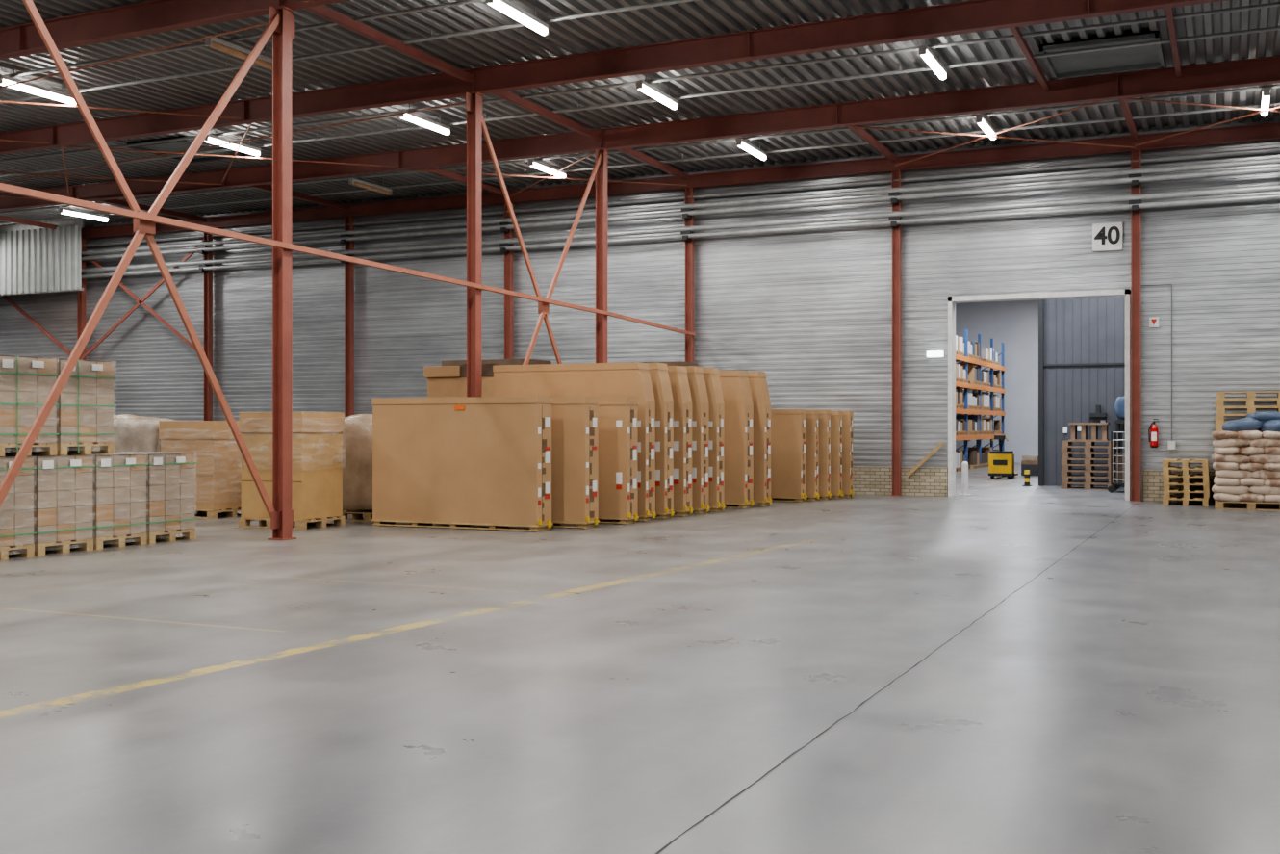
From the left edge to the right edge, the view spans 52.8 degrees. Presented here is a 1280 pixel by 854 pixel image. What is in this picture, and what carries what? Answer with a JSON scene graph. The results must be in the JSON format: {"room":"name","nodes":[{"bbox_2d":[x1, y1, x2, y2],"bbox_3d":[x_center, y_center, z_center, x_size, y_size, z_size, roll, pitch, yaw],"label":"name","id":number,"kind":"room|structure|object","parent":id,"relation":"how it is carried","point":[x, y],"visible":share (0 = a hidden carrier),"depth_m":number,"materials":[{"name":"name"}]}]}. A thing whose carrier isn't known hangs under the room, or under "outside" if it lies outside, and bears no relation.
{"room":"distribution center","nodes":[
{"label":"distribution center","id":0,"kind":"room"},
{"bbox_2d":[1,239,204,359],"bbox_3d":[-16.600,-3.571,38.129,9.650,3.332,0.040,0,0,25],"label":"brace","id":1,"kind":"object","parent":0,"point":[140,301],"depth_m":37.36,"materials":[{"name":"red metal"}]},
{"bbox_2d":[0,4,1181,229],"bbox_3d":[-8.030,-5.820,15.964,34.250,0.160,33.210,0,0,25],"label":"ceiling lights","id":2,"kind":"structure","parent":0,"point":[326,12],"depth_m":23.39},
{"bbox_2d":[0,461,1279,853],"bbox_3d":[-4.314,1.600,28.942,48.000,0.200,65.000,0,0,25],"label":"floor","id":3,"kind":"structure","parent":0,"point":[354,687],"depth_m":7.49,"materials":[{"name":"concrete"}]},
{"bbox_2d":[0,456,36,560],"bbox_3d":[-7.733,0.920,14.832,1.238,1.160,0.834,0,0,25],"label":"wooden pallet","id":4,"kind":"object","parent":3,"relation":"on","point":[16,510],"visible":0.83,"depth_m":14.76,"materials":[{"name":"brown wood"}]},
{"bbox_2d":[0,355,59,456],"bbox_3d":[-7.676,-0.245,15.268,1.238,1.160,0.854,0,0,25],"label":"wooden pallet","id":5,"kind":"object","parent":4,"relation":"on","point":[26,382],"visible":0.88,"depth_m":14.99,"materials":[{"name":"brown wood"}]},
{"bbox_2d":[4,454,95,555],"bbox_3d":[-7.378,0.920,15.604,1.238,1.160,0.834,0,0,25],"label":"wooden pallet","id":6,"kind":"object","parent":3,"relation":"on","point":[63,493],"visible":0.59,"depth_m":15.32,"materials":[{"name":"brown wood"}]},
{"bbox_2d":[76,238,86,359],"bbox_3d":[-16.622,-2.040,38.178,0.240,7.080,0.390,0,0,25],"label":"wall column","id":7,"kind":"structure","parent":3,"relation":"on","point":[81,294],"depth_m":38.24,"materials":[{"name":"red metal"}]},
{"bbox_2d":[70,453,148,549],"bbox_3d":[-7.024,0.920,16.376,1.238,1.160,0.834,0,0,25],"label":"wooden pallet","id":8,"kind":"object","parent":3,"relation":"on","point":[118,488],"visible":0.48,"depth_m":16.11,"materials":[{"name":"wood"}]},
{"bbox_2d":[4,358,116,455],"bbox_3d":[-7.313,-0.245,16.058,1.238,1.160,0.854,0,0,25],"label":"wooden pallet","id":9,"kind":"object","parent":8,"relation":"on","point":[85,411],"visible":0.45,"depth_m":15.81,"materials":[{"name":"brown wood"}]},
{"bbox_2d":[91,413,164,451],"bbox_3d":[-9.589,0.629,24.044,1.372,1.742,1.171,0,0,25],"label":"load","id":10,"kind":"object","parent":3,"relation":"on","point":[137,416],"visible":0.08,"depth_m":23.63,"materials":[{"name":"beige plastic"}]},
{"bbox_2d":[97,417,197,512],"bbox_3d":[-8.518,0.665,22.406,1.397,1.669,1.184,0,0,25],"label":"load","id":11,"kind":"object","parent":3,"relation":"on","point":[132,435],"visible":0.2,"depth_m":21.83,"materials":[{"name":"beige plastic"}]},
{"bbox_2d":[114,451,197,543],"bbox_3d":[-6.669,0.920,17.149,1.238,1.160,0.834,0,0,25],"label":"wooden pallet","id":12,"kind":"object","parent":3,"relation":"on","point":[169,485],"visible":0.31,"depth_m":16.87,"materials":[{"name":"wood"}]},
{"bbox_2d":[158,420,241,518],"bbox_3d":[-7.295,0.700,21.727,1.309,1.600,1.119,0,0,25],"label":"load","id":13,"kind":"object","parent":3,"relation":"on","point":[217,455],"visible":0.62,"depth_m":21.25,"materials":[{"name":"brown cardboard"}]},
{"bbox_2d":[198,232,212,420],"bbox_3d":[-12.188,-2.040,36.141,0.240,7.080,0.390,0,0,25],"label":"wall column","id":14,"kind":"structure","parent":3,"relation":"on","point":[208,255],"depth_m":36.23,"materials":[{"name":"red metal"}]},
{"bbox_2d":[267,5,296,539],"bbox_3d":[-4.780,-2.040,17.217,0.260,7.080,0.500,0,0,25],"label":"steel column","id":15,"kind":"structure","parent":3,"relation":"on","point":[282,518],"depth_m":17.21,"materials":[{"name":"red metal"}]},
{"bbox_2d":[238,411,345,529],"bbox_3d":[-5.248,0.640,19.467,1.317,1.720,1.119,0,0,25],"label":"load","id":16,"kind":"object","parent":3,"relation":"on","point":[317,437],"visible":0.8,"depth_m":19.14,"materials":[{"name":"brown cardboard"}]},
{"bbox_2d":[339,215,354,415],"bbox_3d":[-7.753,-2.040,34.104,0.240,7.080,0.390,0,0,25],"label":"wall column","id":17,"kind":"structure","parent":3,"relation":"on","point":[348,244],"depth_m":34.17,"materials":[{"name":"red metal"}]},
{"bbox_2d":[342,414,402,522],"bbox_3d":[-4.141,0.643,20.837,1.220,1.714,1.054,0,0,25],"label":"load","id":18,"kind":"object","parent":3,"relation":"on","point":[357,436],"visible":0.26,"depth_m":20.45,"materials":[{"name":"brown plastic"}]},
{"bbox_2d":[371,396,553,531],"bbox_3d":[-2.667,0.532,19.189,2.895,1.936,0.472,0,0,25],"label":"crate","id":19,"kind":"object","parent":3,"relation":"on","point":[458,462],"visible":1,"depth_m":18.90,"materials":[{"name":"brown cardboard"}]},
{"bbox_2d":[423,362,513,397],"bbox_3d":[-3.079,0.170,24.083,1.700,2.660,1.000,0,0,25],"label":"crate","id":20,"kind":"object","parent":3,"relation":"on","point":[445,381],"visible":0.04,"depth_m":23.75,"materials":[{"name":"brown cardboard"}]},
{"bbox_2d":[464,91,484,397],"bbox_3d":[-2.777,-2.040,21.578,0.260,7.080,0.500,0,0,25],"label":"steel column","id":21,"kind":"structure","parent":3,"relation":"on","point":[473,100],"depth_m":21.57,"materials":[{"name":"red metal"}]},
{"bbox_2d":[481,115,602,364],"bbox_3d":[-1.775,-2.100,23.759,0.100,6.751,4.675,0,0,25],"label":"brace","id":22,"kind":"object","parent":21,"relation":"attached to","point":[543,307],"visible":0.67,"depth_m":23.59,"materials":[{"name":"orange paint"}]},
{"bbox_2d":[441,358,551,366],"bbox_3d":[-2.929,0.075,26.326,1.960,2.850,1.060,0,0,25],"label":"crate","id":23,"kind":"object","parent":3,"relation":"on","point":[503,361],"visible":0.04,"depth_m":25.80,"materials":[{"name":"brown cardboard"}]},
{"bbox_2d":[499,203,513,358],"bbox_3d":[-3.318,-2.040,32.067,0.240,7.080,0.390,0,0,25],"label":"wall column","id":24,"kind":"structure","parent":3,"relation":"on","point":[508,233],"depth_m":32.16,"materials":[{"name":"red metal"}]},
{"bbox_2d":[492,361,656,521],"bbox_3d":[-1.092,0.236,21.168,2.825,2.528,0.420,0,0,25],"label":"crate","id":25,"kind":"object","parent":3,"relation":"on","point":[627,379],"visible":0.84,"depth_m":20.73,"materials":[{"name":"brown cardboard"}]},
{"bbox_2d":[551,397,599,528],"bbox_3d":[-1.892,0.532,19.714,2.645,1.936,0.470,0,0,25],"label":"crate","id":26,"kind":"object","parent":3,"relation":"on","point":[575,421],"visible":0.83,"depth_m":19.10,"materials":[{"name":"brown cardboard"}]},
{"bbox_2d":[593,148,609,362],"bbox_3d":[-0.773,-2.040,25.940,0.260,7.080,0.500,0,0,25],"label":"steel column","id":27,"kind":"structure","parent":3,"relation":"on","point":[601,172],"depth_m":25.93,"materials":[{"name":"red metal"}]},
{"bbox_2d":[598,398,639,524],"bbox_3d":[-1.205,0.532,20.515,2.445,1.936,0.440,0,0,25],"label":"crate","id":28,"kind":"object","parent":3,"relation":"on","point":[617,417],"visible":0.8,"depth_m":19.93,"materials":[{"name":"brown cardboard"}]},
{"bbox_2d":[648,362,674,518],"bbox_3d":[-0.779,0.226,21.729,2.825,2.548,0.420,0,0,25],"label":"crate","id":29,"kind":"object","parent":3,"relation":"on","point":[658,371],"visible":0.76,"depth_m":21.03,"materials":[{"name":"brown cardboard"}]},
{"bbox_2d":[640,361,698,366],"bbox_3d":[-0.030,0.100,26.468,2.310,2.800,0.860,0,0,25],"label":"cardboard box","id":30,"kind":"object","parent":3,"relation":"on","point":[681,364],"visible":0.02,"depth_m":25.74,"materials":[{"name":"brown cardboard"}]},
{"bbox_2d":[667,365,693,515],"bbox_3d":[-0.447,0.236,22.357,2.825,2.528,0.440,0,0,25],"label":"crate","id":31,"kind":"object","parent":3,"relation":"on","point":[678,374],"visible":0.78,"depth_m":21.65,"materials":[{"name":"brown cardboard"}]},
{"bbox_2d":[674,365,710,513],"bbox_3d":[-0.133,0.226,22.895,2.825,2.548,0.420,0,0,25],"label":"crate","id":32,"kind":"object","parent":3,"relation":"on","point":[695,374],"visible":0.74,"depth_m":22.19,"materials":[{"name":"brown cardboard"}]},
{"bbox_2d":[702,367,725,511],"bbox_3d":[0.172,0.226,23.416,2.825,2.548,0.420,0,0,25],"label":"crate","id":33,"kind":"object","parent":3,"relation":"on","point":[716,404],"visible":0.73,"depth_m":22.71,"materials":[{"name":"brown cardboard"}]},
{"bbox_2d":[718,370,754,508],"bbox_3d":[0.761,0.231,24.410,2.825,2.538,0.520,0,0,25],"label":"crate","id":34,"kind":"object","parent":3,"relation":"on","point":[735,385],"visible":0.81,"depth_m":23.72,"materials":[{"name":"brown cardboard"}]},
{"bbox_2d":[724,371,771,506],"bbox_3d":[1.166,0.226,25.006,2.825,2.548,0.440,0,0,25],"label":"crate","id":35,"kind":"object","parent":3,"relation":"on","point":[759,391],"visible":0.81,"depth_m":24.30,"materials":[{"name":"brown cardboard"}]},
{"bbox_2d":[770,409,807,502],"bbox_3d":[2.188,0.572,26.297,2.445,1.856,0.400,0,0,25],"label":"crate","id":36,"kind":"object","parent":3,"relation":"on","point":[787,425],"visible":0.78,"depth_m":25.75,"materials":[{"name":"brown cardboard"}]},
{"bbox_2d":[777,409,819,500],"bbox_3d":[2.510,0.577,26.710,2.445,1.846,0.320,0,0,25],"label":"crate","id":37,"kind":"object","parent":3,"relation":"on","point":[811,416],"visible":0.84,"depth_m":26.12,"materials":[{"name":"brown cardboard"}]},
{"bbox_2d":[806,409,831,499],"bbox_3d":[2.811,0.572,27.078,2.445,1.856,0.320,0,0,25],"label":"crate","id":38,"kind":"object","parent":3,"relation":"on","point":[825,493],"visible":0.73,"depth_m":26.48,"materials":[{"name":"brown cardboard"}]},
{"bbox_2d":[819,410,843,498],"bbox_3d":[3.108,0.582,27.437,2.445,1.836,0.320,0,0,25],"label":"crate","id":39,"kind":"object","parent":3,"relation":"on","point":[836,492],"visible":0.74,"depth_m":26.84,"materials":[{"name":"brown cardboard"}]},
{"bbox_2d":[831,409,853,497],"bbox_3d":[3.396,0.577,27.800,2.445,1.846,0.320,0,0,25],"label":"crate","id":40,"kind":"object","parent":3,"relation":"on","point":[847,418],"visible":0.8,"depth_m":27.20,"materials":[{"name":"brown cardboard"}]},
{"bbox_2d":[888,169,901,495],"bbox_3d":[5.551,-2.040,27.993,0.240,7.080,0.390,0,0,25],"label":"wall column","id":41,"kind":"structure","parent":3,"relation":"on","point":[896,204],"depth_m":28.08,"materials":[{"name":"red metal"}]},
{"bbox_2d":[654,502,1137,853],"bbox_3d":[3.758,1.498,12.448,0.187,0.001,29.760,0,0,25],"label":"joint","id":42,"kind":"object","parent":3,"relation":"on","point":[793,753],"visible":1,"depth_m":6.36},
{"bbox_2d":[959,460,970,495],"bbox_3d":[7.100,1.125,28.156,0.240,0.750,0.240,0,0,25],"label":"bollard","id":43,"kind":"object","parent":3,"relation":"on","point":[964,465],"visible":1,"depth_m":28.10,"materials":[{"name":"paint"}]},
{"bbox_2d":[955,329,1005,471],"bbox_3d":[10.905,-0.950,45.006,1.150,4.900,16.000,0,0,25],"label":"rack","id":44,"kind":"object","parent":3,"relation":"on","point":[971,402],"visible":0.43,"depth_m":46.95,"materials":[{"name":"orange metal"}]},
{"bbox_2d":[988,435,1018,478],"bbox_3d":[10.743,0.870,38.005,0.680,1.260,1.760,0,0,25],"label":"truck","id":45,"kind":"object","parent":3,"relation":"on","point":[1001,462],"visible":1,"depth_m":37.35,"materials":[{"name":"yellow paint"}]},
{"bbox_2d":[1022,469,1032,486],"bbox_3d":[9.867,1.300,32.839,0.220,0.400,0.220,0,0,25],"label":"post","id":46,"kind":"object","parent":3,"relation":"on","point":[1026,472],"visible":1,"depth_m":32.78,"materials":[{"name":"black metal"}]},
{"bbox_2d":[1021,455,1038,475],"bbox_3d":[12.604,1.140,39.659,1.600,0.720,0.600,0,0,25],"label":"crates","id":47,"kind":"object","parent":3,"relation":"on","point":[1028,462],"visible":0.25,"depth_m":39.60,"materials":[{"name":"brown wood"}]},
{"bbox_2d":[1061,422,1117,489],"bbox_3d":[10.921,0.700,31.299,1.220,1.600,0.800,0,0,25],"label":"wooden pallets","id":48,"kind":"object","parent":3,"relation":"on","point":[1089,452],"visible":0.83,"depth_m":31.05,"materials":[{"name":"brown wood"}]},
{"bbox_2d":[1107,431,1125,492],"bbox_3d":[11.300,0.799,29.694,0.904,1.397,0.840,0,0,25],"label":"trolley","id":49,"kind":"object","parent":3,"relation":"on","point":[1118,463],"visible":0.47,"depth_m":29.49,"materials":[{"name":"grey metal"}]},
{"bbox_2d":[1113,395,1125,486],"bbox_3d":[12.152,0.357,31.671,0.952,2.286,0.706,0,0,25],"label":"shelf","id":50,"kind":"object","parent":3,"relation":"on","point":[1119,403],"visible":0.33,"depth_m":31.54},
{"bbox_2d":[1128,150,1142,501],"bbox_3d":[9.985,-2.040,25.956,0.240,7.080,0.390,0,0,25],"label":"wall column","id":51,"kind":"structure","parent":3,"relation":"on","point":[1135,155],"depth_m":26.04,"materials":[{"name":"red metal"}]},
{"bbox_2d":[1162,458,1210,506],"bbox_3d":[10.670,1.067,25.141,0.824,0.866,1.100,0,0,25],"label":"wooden pallets","id":52,"kind":"object","parent":3,"relation":"on","point":[1187,482],"visible":1,"depth_m":24.72,"materials":[{"name":"brown wood"}]},
{"bbox_2d":[1210,410,1279,511],"bbox_3d":[11.325,0.607,23.693,1.504,1.785,1.124,0,0,25],"label":"sacks","id":53,"kind":"object","parent":3,"relation":"on","point":[1246,458],"visible":1,"depth_m":23.32,"materials":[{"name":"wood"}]},
{"bbox_2d":[1215,391,1279,506],"bbox_3d":[11.749,0.416,24.811,1.236,2.167,0.800,0,0,25],"label":"wooden pallets","id":54,"kind":"object","parent":3,"relation":"on","point":[1220,396],"visible":0.3,"depth_m":24.60,"materials":[{"name":"brown wood"}]},
{"bbox_3d":[-8.787,-2.040,8.493,0.260,7.080,0.500,0,0,25],"label":"steel column","id":55,"kind":"structure","parent":3,"relation":"on","visible":0},
{"bbox_2d":[0,182,695,335],"bbox_3d":[-4.698,-2.305,17.097,0.070,0.360,28.651,0,0,25],"label":"rail","id":56,"kind":"object","parent":55,"relation":"attached to","point":[7,188],"visible":1,"depth_m":16.98,"materials":[{"name":"red metal"}]},
{"bbox_3d":[-6.784,-2.040,12.855,0.260,7.080,0.500,0,0,25],"label":"steel column","id":57,"kind":"structure","parent":3,"relation":"on","visible":0},
{"bbox_2d":[0,0,281,516],"bbox_3d":[-5.782,-2.102,15.036,0.100,6.751,4.676,0,0,25],"label":"brace","id":58,"kind":"object","parent":57,"relation":"attached to","point":[146,229],"visible":0.97,"depth_m":14.88,"materials":[{"name":"orange paint"}]},
{"bbox_2d":[0,115,1279,502],"bbox_3d":[-2.788,-2.300,32.264,48.000,7.600,0.350,0,0,25],"label":"wall","id":59,"kind":"structure","parent":0,"point":[810,311],"depth_m":29.37,"materials":[{"name":"metal"}]},
{"bbox_2d":[906,441,944,476],"bbox_3d":[6.170,0.700,27.868,0.798,0.751,0.050,0,0,25],"label":"brace","id":60,"kind":"object","parent":59,"relation":"attached to","point":[941,444],"visible":1,"depth_m":27.85,"materials":[{"name":"brown wood"}]},
{"bbox_2d":[926,350,944,358],"bbox_3d":[6.380,-1.580,27.871,0.370,0.160,0.120,0,0,25],"label":"emergency light","id":61,"kind":"object","parent":59,"relation":"attached to","point":[930,353],"visible":1,"depth_m":27.84,"materials":[{"name":"white paint"}]},
{"bbox_2d":[947,288,1130,500],"bbox_3d":[8.371,-0.650,27.127,3.668,4.300,0.410,0,0,25],"label":"door frame","id":62,"kind":"structure","parent":59,"relation":"in","point":[952,300],"depth_m":27.18,"materials":[{"name":"white paint"}]},
{"bbox_2d":[1092,222,1123,251],"bbox_3d":[9.587,-3.900,26.430,0.590,0.570,0.061,0,0,25],"label":"number sign","id":63,"kind":"object","parent":59,"relation":"attached to","point":[1106,237],"visible":1,"depth_m":26.41,"materials":[{"name":"white paint"}]},
{"bbox_2d":[1148,418,1158,447],"bbox_3d":[10.362,0.130,25.988,0.202,0.580,0.238,0,0,25],"label":"fire extinguisher","id":64,"kind":"object","parent":59,"relation":"attached to","point":[1153,432],"visible":1,"depth_m":25.89,"materials":[{"name":"red metal"}]},
{"bbox_2d":[1149,316,1158,327],"bbox_3d":[10.399,-2.120,26.066,0.180,0.200,0.035,0,0,25],"label":"fire sign","id":65,"kind":"object","parent":59,"relation":"attached to","point":[1154,320],"visible":1,"depth_m":26.05,"materials":[{"name":"plastic"}]},
{"bbox_2d":[1140,283,1175,449],"bbox_3d":[10.449,-1.216,26.019,0.670,3.332,0.090,0,0,25],"label":"switch","id":66,"kind":"object","parent":59,"relation":"attached to","point":[1170,444],"visible":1,"depth_m":25.91,"materials":[{"name":"white paint"}]},
{"bbox_2d":[0,0,1279,226],"bbox_3d":[-4.268,-6.150,28.921,48.500,0.300,65.400,0,0,25],"label":"ceiling","id":67,"kind":"structure","parent":0,"point":[699,18],"depth_m":22.42,"materials":[{"name":"metal"}]},
{"bbox_2d":[0,66,76,104],"bbox_3d":[-10.258,-5.838,21.989,0.120,0.365,1.560,0,0,25],"label":"lamp","id":68,"kind":"object","parent":67,"relation":"hanging from","point":[27,87],"depth_m":21.93,"materials":[{"name":"white plastic"}]},
{"bbox_2d":[0,218,83,295],"bbox_3d":[-20.461,-4.960,39.055,9.810,2.080,0.100,0,0,25],"label":"wall","id":69,"kind":"structure","parent":67,"relation":"hanging from","point":[33,259],"depth_m":37.68,"materials":[{"name":"grey metal"}]},
{"bbox_2d":[59,207,108,221],"bbox_3d":[-15.024,-5.838,34.852,0.120,0.365,1.560,0,0,25],"label":"lamp","id":70,"kind":"object","parent":67,"relation":"hanging from","point":[65,211],"depth_m":34.78,"materials":[{"name":"white plastic"}]},
{"bbox_2d":[0,0,350,59],"bbox_3d":[-8.842,-5.780,19.082,47.800,0.400,0.180,0,0,25],"label":"roof beam","id":71,"kind":"structure","parent":67,"relation":"attached to","point":[153,16],"depth_m":18.32,"materials":[{"name":"red metal"}]},
{"bbox_2d":[127,135,245,163],"bbox_3d":[-9.731,-5.950,27.689,1.600,0.100,1.800,0,0,25],"label":"roof hatch","id":72,"kind":"object","parent":67,"relation":"attached to","point":[178,145],"visible":0.56,"depth_m":27.62,"materials":[{"name":"grey metal"}]},
{"bbox_2d":[204,128,260,155],"bbox_3d":[-8.297,-5.838,26.260,0.120,0.365,1.560,0,0,25],"label":"lamp","id":73,"kind":"object","parent":67,"relation":"hanging from","point":[211,139],"depth_m":26.20,"materials":[{"name":"white plastic"}]},
{"bbox_2d":[204,27,272,70],"bbox_3d":[-6.098,-5.838,19.858,0.120,0.365,1.560,0,0,25],"label":"lamp","id":74,"kind":"object","parent":67,"relation":"hanging from","point":[217,43],"depth_m":19.61,"materials":[{"name":"beige plastic"}]},
{"bbox_2d":[348,178,391,195],"bbox_3d":[-6.433,-5.838,30.796,0.120,0.365,1.560,0,0,25],"label":"lamp","id":75,"kind":"object","parent":67,"relation":"hanging from","point":[351,181],"depth_m":30.70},
{"bbox_2d":[398,102,450,134],"bbox_3d":[-4.053,-5.838,24.311,0.120,0.365,1.560,0,0,25],"label":"lamp","id":76,"kind":"object","parent":67,"relation":"hanging from","point":[413,117],"depth_m":24.23,"materials":[{"name":"white plastic"}]},
{"bbox_2d":[485,0,548,35],"bbox_3d":[-1.695,-5.838,17.945,0.120,0.365,1.560,0,0,25],"label":"lamp","id":77,"kind":"object","parent":67,"relation":"hanging from","point":[506,7],"depth_m":17.92,"materials":[{"name":"white plastic"}]},
{"bbox_2d":[528,156,566,178],"bbox_3d":[-2.049,-5.838,28.672,0.120,0.365,1.560,0,0,25],"label":"lamp","id":78,"kind":"object","parent":67,"relation":"hanging from","point":[533,163],"depth_m":28.52,"materials":[{"name":"white plastic"}]},
{"bbox_2d":[0,0,1228,154],"bbox_3d":[-6.839,-5.780,23.444,47.800,0.400,0.180,0,0,25],"label":"roof beam","id":79,"kind":"structure","parent":67,"relation":"attached to","point":[973,15],"depth_m":20.36,"materials":[{"name":"red metal"}]},
{"bbox_2d":[0,22,1279,199],"bbox_3d":[-4.007,-5.581,24.674,34.144,0.193,13.928,0,0,25],"label":"braces","id":80,"kind":"object","parent":67,"relation":"attached to","point":[267,23],"visible":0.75,"depth_m":24.95,"materials":[{"name":"orange paint"}]},
{"bbox_2d":[0,55,1279,210],"bbox_3d":[-4.835,-5.780,27.806,47.800,0.400,0.180,0,0,25],"label":"roof beam","id":81,"kind":"structure","parent":67,"relation":"attached to","point":[1266,70],"depth_m":24.56,"materials":[{"name":"red metal"}]},
{"bbox_2d":[636,74,678,109],"bbox_3d":[0.309,-5.838,22.307,0.120,0.365,1.560,0,0,25],"label":"lamp","id":82,"kind":"object","parent":67,"relation":"hanging from","point":[641,85],"depth_m":22.18,"materials":[{"name":"white plastic"}]},
{"bbox_2d":[736,136,767,160],"bbox_3d":[2.312,-5.838,26.669,0.120,0.365,1.560,0,0,25],"label":"lamp","id":83,"kind":"object","parent":67,"relation":"hanging from","point":[741,142],"depth_m":26.55,"materials":[{"name":"white plastic"}]},
{"bbox_2d":[919,38,947,79],"bbox_3d":[4.625,-5.838,20.324,0.120,0.365,1.560,0,0,25],"label":"lamp","id":84,"kind":"object","parent":67,"relation":"hanging from","point":[925,52],"depth_m":20.16,"materials":[{"name":"white plastic"}]},
{"bbox_2d":[975,112,996,139],"bbox_3d":[6.650,-5.838,24.732,0.120,0.365,1.560,0,0,25],"label":"lamp","id":85,"kind":"object","parent":67,"relation":"hanging from","point":[981,120],"depth_m":24.44,"materials":[{"name":"white plastic"}]},
{"bbox_2d":[1039,30,1164,78],"bbox_3d":[7.437,-5.950,20.684,1.750,0.100,1.800,0,0,25],"label":"skylight","id":86,"kind":"object","parent":67,"relation":"attached to","point":[1145,57],"visible":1,"depth_m":20.76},
{"bbox_2d":[1260,84,1270,115],"bbox_3d":[11.051,-5.838,22.765,0.120,0.365,1.560,0,0,25],"label":"lamp","id":87,"kind":"object","parent":67,"relation":"hanging from","point":[1266,93],"depth_m":22.40,"materials":[{"name":"white plastic"}]},
{"bbox_2d":[0,0,1279,225],"bbox_3d":[-6.901,-5.935,23.308,47.800,0.170,15.860,0,0,25],"label":"roof beams","id":88,"kind":"structure","parent":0,"point":[463,2],"depth_m":22.70,"materials":[{"name":"red metal"}]},
{"bbox_2d":[81,147,1279,278],"bbox_3d":[-2.947,-4.903,31.916,47.800,1.051,0.351,0,0,25],"label":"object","id":89,"kind":"structure","parent":0,"point":[1271,161],"depth_m":28.93,"materials":[{"name":"grey metal"}]},
{"bbox_2d":[81,122,1279,238],"bbox_3d":[-2.911,-5.730,31.995,47.800,0.300,0.180,0,0,25],"label":"roof beam","id":90,"kind":"structure","parent":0,"point":[1267,131],"depth_m":29.14,"materials":[{"name":"red metal"}]},
{"bbox_2d":[680,187,693,362],"bbox_3d":[1.116,-2.040,30.030,0.240,7.080,0.390,0,0,25],"label":"wall column","id":91,"kind":"structure","parent":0,"point":[689,219],"depth_m":30.11,"materials":[{"name":"red metal"}]},
{"bbox_2d":[955,299,1038,462],"bbox_3d":[19.781,-2.300,52.649,20.000,7.600,0.200,0,0,25],"label":"wall","id":92,"kind":"structure","parent":0,"point":[1014,323],"depth_m":54.38,"materials":[{"name":"white paint"}]},
{"bbox_2d":[1038,296,1125,486],"bbox_3d":[15.866,-2.300,30.469,12.400,7.600,0.420,0,0,25],"label":"wall partition","id":93,"kind":"structure","parent":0,"point":[1082,340],"depth_m":32.66,"materials":[{"name":"metal"}]}
]}

